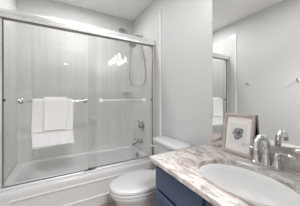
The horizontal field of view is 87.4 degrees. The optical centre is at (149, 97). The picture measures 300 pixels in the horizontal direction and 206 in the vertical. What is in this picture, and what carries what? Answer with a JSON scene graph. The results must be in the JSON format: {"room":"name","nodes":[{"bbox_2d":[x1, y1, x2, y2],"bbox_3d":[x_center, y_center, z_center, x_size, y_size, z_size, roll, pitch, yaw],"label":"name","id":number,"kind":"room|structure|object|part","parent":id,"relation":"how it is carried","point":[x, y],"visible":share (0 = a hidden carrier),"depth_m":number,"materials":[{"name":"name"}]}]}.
{"room":"bathroom","nodes":[
{"label":"bathroom","id":0,"kind":"room"},
{"bbox_2d":[16,0,132,33],"bbox_3d":[-0.970,-0.088,2.311,1.530,2.416,0.100,0,0,-29],"label":"wall","id":1,"kind":"structure","parent":0,"point":[53,8],"depth_m":2.20,"materials":[{"name":"grey paint"}]},
{"bbox_2d":[17,9,132,162],"bbox_3d":[-0.943,-0.142,2.263,1.510,1.865,0.010,0,0,-29],"label":"wall tile","id":2,"kind":"structure","parent":1,"relation":"attached to","point":[50,62],"depth_m":2.21,"materials":[{"name":"white tile"}]},
{"bbox_2d":[55,0,151,20],"bbox_3d":[0.512,-1.321,-0.607,3.100,0.050,6.640,0,0,-29],"label":"ceiling","id":3,"kind":"structure","parent":0,"point":[126,9],"depth_m":2.22,"materials":[{"name":"white paint"}]},
{"bbox_2d":[100,201,116,205],"bbox_3d":[0.512,1.145,-0.607,3.100,0.050,6.640,0,0,-29],"label":"floor","id":4,"kind":"structure","parent":0,"point":[112,203],"depth_m":1.65,"materials":[{"name":"brown wood"}]},
{"bbox_2d":[0,145,154,205],"bbox_3d":[-0.756,0.945,1.930,1.508,0.350,0.752,0,0,-29],"label":"bathtub","id":5,"kind":"object","parent":4,"relation":"on","point":[90,188],"visible":0.66,"depth_m":1.65,"materials":[{"name":"white ceramic"}]},
{"bbox_2d":[0,8,154,191],"bbox_3d":[-0.611,0.011,1.671,1.510,1.517,0.168,0,0,-32],"label":"shower door","id":6,"kind":"structure","parent":5,"relation":"on","point":[5,14],"depth_m":1.50,"materials":[{"name":"silver glass"}]},
{"bbox_2d":[32,99,73,148],"bbox_3d":[-0.876,0.224,1.434,0.328,0.435,0.055,0,0,-29],"label":"bath towel","id":7,"kind":"object","parent":6,"relation":"hanging from","point":[41,138],"visible":0.67,"depth_m":1.39,"materials":[{"name":"white fabric"}]},
{"bbox_2d":[43,97,66,130],"bbox_3d":[-0.869,0.138,1.443,0.184,0.297,0.081,0,0,-29],"label":"hand towel","id":8,"kind":"object","parent":6,"relation":"hanging from","point":[55,108],"visible":1,"depth_m":1.41,"materials":[{"name":"white fabric"}]},
{"bbox_2d":[109,136,190,205],"bbox_3d":[-0.022,0.769,1.438,0.705,0.701,0.458,0,0,-29],"label":"toilet","id":9,"kind":"object","parent":4,"relation":"on","point":[137,187],"visible":0.71,"depth_m":1.31,"materials":[{"name":"grey ceramic"}]},
{"bbox_3d":[-0.122,0.758,1.377,0.471,0.028,0.348,0,0,-29],"label":"seat","id":10,"kind":"part","parent":9,"relation":"part of","materials":[{"name":"grey plastic"}]},
{"bbox_3d":[-0.119,0.728,1.379,0.475,0.031,0.344,0,0,-29],"label":"lid","id":11,"kind":"part","parent":9,"relation":"part of","materials":[{"name":"grey plastic"}]},
{"bbox_3d":[-0.096,0.946,1.392,0.525,0.348,0.342,0,0,-29],"label":"bowl","id":12,"kind":"part","parent":9,"relation":"part of","materials":[{"name":"grey ceramic"}]},
{"bbox_3d":[0.204,0.620,1.565,0.176,0.309,0.430,0,0,-29],"label":"tank","id":13,"kind":"part","parent":9,"relation":"part of","materials":[{"name":"grey ceramic"}]},
{"bbox_3d":[0.201,0.442,1.563,0.194,0.045,0.458,0,0,-29],"label":"tank lid","id":14,"kind":"part","parent":9,"relation":"part of","materials":[{"name":"grey ceramic"}]},
{"bbox_2d":[156,165,213,205],"bbox_3d":[0.456,0.761,0.779,0.539,0.718,0.792,0,0,-29],"label":"vanity cabinet","id":15,"kind":"object","parent":4,"relation":"on","point":[170,191],"visible":0.16,"depth_m":0.83,"materials":[{"name":"blue paint"}]},
{"bbox_3d":[0.132,0.781,0.823,0.018,0.427,0.374,0,0,-29],"label":"door","id":16,"kind":"part","parent":15,"relation":"part of","materials":[{"name":"blue paint"}]},
{"bbox_2d":[149,132,299,205],"bbox_3d":[0.448,0.335,0.773,0.560,0.130,0.850,0,0,-29],"label":"countertop","id":17,"kind":"structure","parent":15,"relation":"on","point":[183,165],"depth_m":0.82,"materials":[{"name":"stone"}]},
{"bbox_2d":[221,112,256,158],"bbox_3d":[0.581,0.237,1.041,0.062,0.265,0.206,0,0,-29],"label":"picture frame","id":18,"kind":"object","parent":17,"relation":"on","point":[238,129],"visible":1,"depth_m":1.03,"materials":[{"name":"brown wood"}]},
{"bbox_2d":[229,123,246,146],"bbox_3d":[0.582,0.239,1.041,0.023,0.136,0.112,0,0,-29],"label":"print","id":19,"kind":"object","parent":18,"relation":"attached to","point":[237,131],"depth_m":1.04,"materials":[{"name":"grey paper"}]},
{"bbox_2d":[199,164,299,205],"bbox_3d":[0.438,0.467,0.741,0.376,0.132,0.492,0,0,-29],"label":"sink","id":20,"kind":"object","parent":17,"relation":"in","point":[248,184],"visible":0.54,"depth_m":0.84,"materials":[{"name":"white ceramic"}]},
{"bbox_2d":[242,134,296,170],"bbox_3d":[0.629,0.280,0.856,0.176,0.179,0.201,0,0,12],"label":"faucet","id":21,"kind":"object","parent":17,"relation":"on","point":[265,160],"visible":1,"depth_m":0.84,"materials":[{"name":"silver metal"}]},
{"bbox_3d":[0.598,0.318,0.927,0.046,0.078,0.102,0,0,-29],"label":"lever handle","id":22,"kind":"part","parent":21,"relation":"part of","materials":[{"name":"silver metal"}]},
{"bbox_3d":[0.595,0.273,0.836,0.144,0.166,0.050,0,0,-29],"label":"spout","id":23,"kind":"part","parent":21,"relation":"part of","materials":[{"name":"silver metal"}]},
{"bbox_3d":[0.636,0.363,0.859,0.054,0.014,0.148,0,0,-29],"label":"plate","id":24,"kind":"part","parent":21,"relation":"part of","materials":[{"name":"silver metal"}]},
{"bbox_3d":[0.674,0.318,0.791,0.046,0.078,0.102,0,0,-29],"label":"lever handle","id":25,"kind":"part","parent":21,"relation":"part of","materials":[{"name":"silver metal"}]},
{"bbox_2d":[133,0,295,150],"bbox_3d":[0.338,-0.088,1.646,0.100,2.416,2.540,0,0,-29],"label":"wall","id":26,"kind":"structure","parent":0,"point":[186,25],"depth_m":1.53,"materials":[{"name":"grey paint"}]},
{"bbox_2d":[133,11,158,154],"bbox_3d":[-0.081,0.022,2.280,0.010,2.195,0.825,0,0,-29],"label":"wall tile","id":27,"kind":"structure","parent":26,"relation":"attached to","point":[150,29],"depth_m":2.21,"materials":[{"name":"white tile"}]},
{"bbox_2d":[118,28,145,86],"bbox_3d":[-0.253,-0.562,2.198,0.368,0.814,0.167,0,0,-26],"label":"shower","id":28,"kind":"object","parent":27,"relation":"attached to","point":[121,30],"visible":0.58,"depth_m":2.23,"materials":[{"name":"silver metal"}]},
{"bbox_2d":[132,139,142,145],"bbox_3d":[-0.184,0.637,2.287,0.163,0.101,0.060,0,0,-29],"label":"tub spout","id":29,"kind":"object","parent":27,"relation":"attached to","point":[138,140],"visible":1,"depth_m":2.27,"materials":[{"name":"silver metal"}]},
{"bbox_2d":[138,120,143,130],"bbox_3d":[-0.149,0.399,2.307,0.080,0.167,0.136,0,0,-29],"label":"shower valve","id":30,"kind":"object","parent":27,"relation":"attached to","point":[141,125],"visible":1,"depth_m":2.29,"materials":[{"name":"silver metal"}]},
{"bbox_2d":[159,9,160,135],"bbox_3d":[0.125,0.021,1.909,0.013,2.199,0.022,0,0,-29],"label":"trim","id":31,"kind":"structure","parent":26,"relation":"attached to","point":[160,9],"depth_m":1.90,"materials":[{"name":"white"}]},
{"bbox_2d":[211,132,299,171],"bbox_3d":[0.690,0.320,0.893,0.020,0.100,0.822,0,0,-29],"label":"backsplash","id":32,"kind":"structure","parent":26,"relation":"attached to","point":[216,138],"depth_m":0.84,"materials":[{"name":"stone"}]},
{"bbox_2d":[212,0,299,150],"bbox_3d":[0.699,-0.306,0.894,0.006,1.148,0.815,0,0,-29],"label":"wall mirror","id":33,"kind":"object","parent":26,"relation":"attached to","point":[256,43],"visible":1,"depth_m":0.95,"materials":[{"name":"grey mirror"}]},
{"bbox_3d":[-1.084,-0.088,0.848,0.100,2.416,2.540,0,0,-29],"label":"wall","id":34,"kind":"structure","parent":0,"visible":0},
{"bbox_2d":[0,0,16,180],"bbox_3d":[-1.407,0.022,1.536,0.010,2.195,0.825,0,0,-29],"label":"wall tile","id":35,"kind":"structure","parent":34,"relation":"attached to","point":[10,28],"depth_m":1.65,"materials":[{"name":"white tile"}]}
]}

